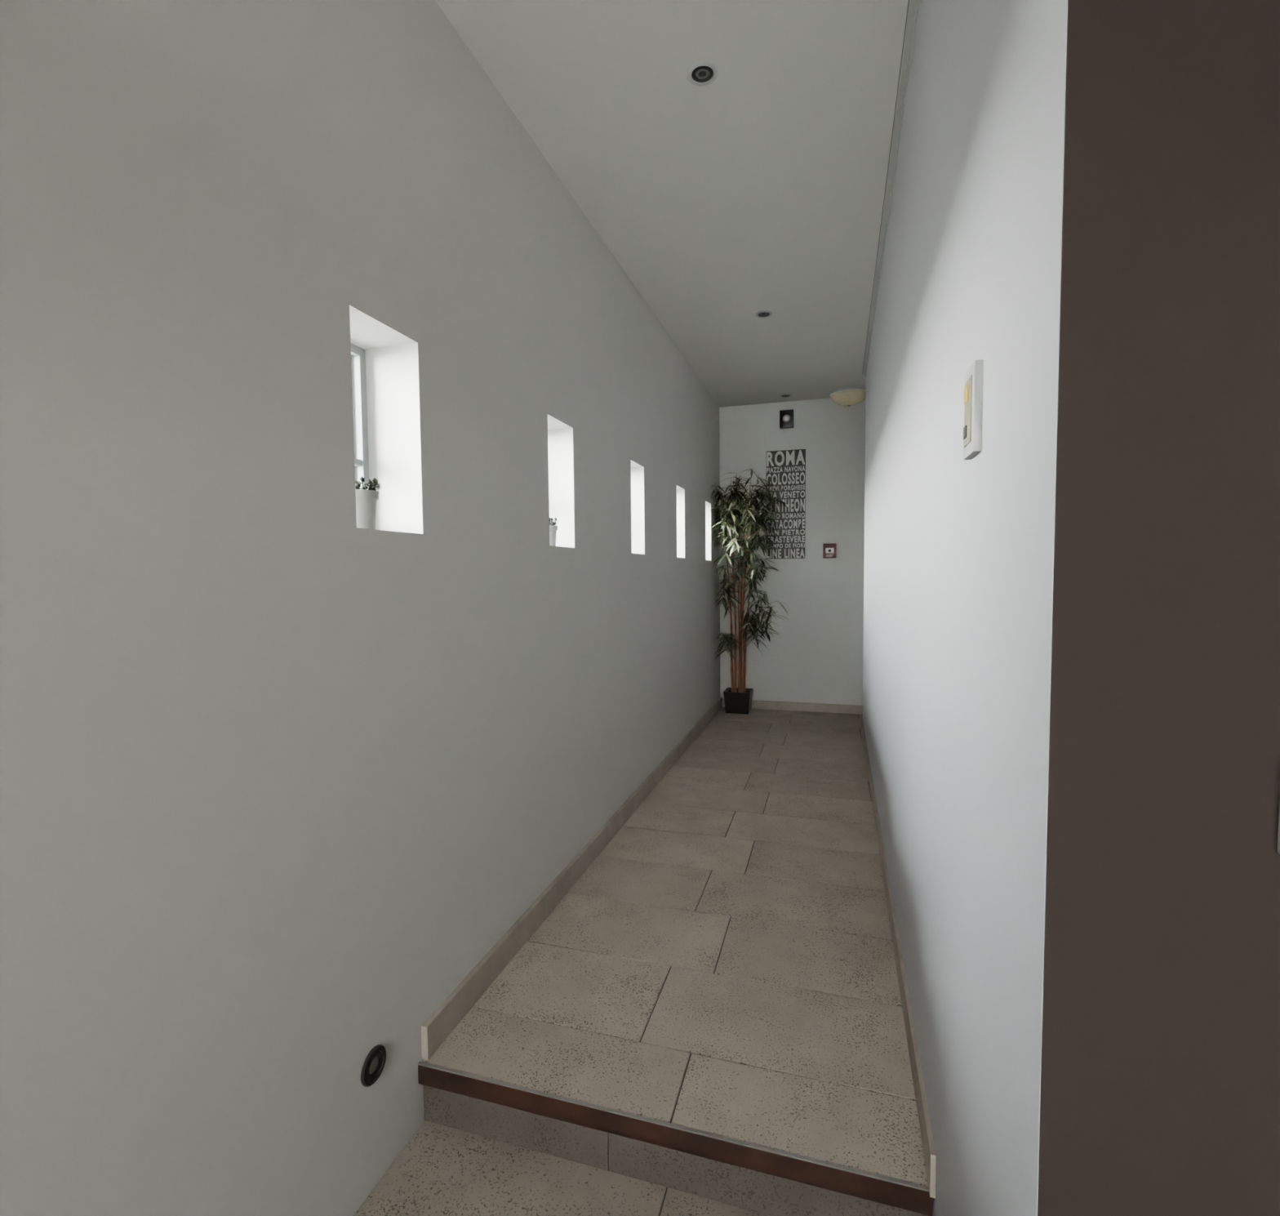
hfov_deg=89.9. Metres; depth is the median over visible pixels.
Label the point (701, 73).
recessed light
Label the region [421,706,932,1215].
floor
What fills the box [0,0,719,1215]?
wall
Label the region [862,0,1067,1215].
wall
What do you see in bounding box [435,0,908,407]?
ceiling
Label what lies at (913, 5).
trim
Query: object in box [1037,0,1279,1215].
wall
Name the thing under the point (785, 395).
recessed light
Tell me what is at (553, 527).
potted succulent
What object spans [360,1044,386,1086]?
recessed light
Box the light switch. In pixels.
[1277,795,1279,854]
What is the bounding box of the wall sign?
[764,447,807,559]
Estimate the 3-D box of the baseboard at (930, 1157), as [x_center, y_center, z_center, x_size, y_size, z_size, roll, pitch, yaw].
[1.212,1.068,3.289,0.010,0.093,4.106,0,3,17]
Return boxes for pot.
[355,488,378,528]
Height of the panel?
0.098 m
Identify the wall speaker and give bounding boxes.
[779,408,793,428]
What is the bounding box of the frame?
[963,359,983,459]
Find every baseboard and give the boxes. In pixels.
[421,697,722,1059]
[722,698,862,714]
[861,719,936,1198]
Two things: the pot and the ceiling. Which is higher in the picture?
the ceiling
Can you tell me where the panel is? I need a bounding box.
[963,374,972,447]
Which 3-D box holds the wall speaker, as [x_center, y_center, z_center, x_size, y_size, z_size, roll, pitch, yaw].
[1.347,-1.736,5.892,0.124,0.160,0.058,0,3,17]
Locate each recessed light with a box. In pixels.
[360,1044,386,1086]
[686,60,718,85]
[755,310,772,317]
[780,393,791,397]
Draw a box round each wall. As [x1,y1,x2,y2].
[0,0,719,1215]
[719,397,865,714]
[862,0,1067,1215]
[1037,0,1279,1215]
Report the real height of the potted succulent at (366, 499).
0.138 m
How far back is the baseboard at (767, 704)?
5.99 m
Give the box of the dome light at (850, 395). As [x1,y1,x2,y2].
[829,385,865,406]
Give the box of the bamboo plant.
[709,468,788,714]
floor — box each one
[353,1120,768,1215]
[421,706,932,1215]
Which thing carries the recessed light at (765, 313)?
in the ceiling
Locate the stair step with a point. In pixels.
(771, 1181)
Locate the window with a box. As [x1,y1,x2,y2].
[351,342,368,488]
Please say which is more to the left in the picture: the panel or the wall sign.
the wall sign
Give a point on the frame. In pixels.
(974, 447)
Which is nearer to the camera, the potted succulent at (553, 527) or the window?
the window
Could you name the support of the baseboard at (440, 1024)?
attached to the wall at (279, 772)
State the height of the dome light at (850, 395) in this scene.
0.134 m
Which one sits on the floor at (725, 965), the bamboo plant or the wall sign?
the bamboo plant
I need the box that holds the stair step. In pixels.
[417,1061,932,1215]
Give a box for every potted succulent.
[355,475,381,528]
[549,517,557,546]
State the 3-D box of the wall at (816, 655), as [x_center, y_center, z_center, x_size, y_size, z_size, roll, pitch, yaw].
[2.070,-0.370,5.886,2.656,3.271,0.200,0,3,17]
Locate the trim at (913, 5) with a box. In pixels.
[862,0,919,377]

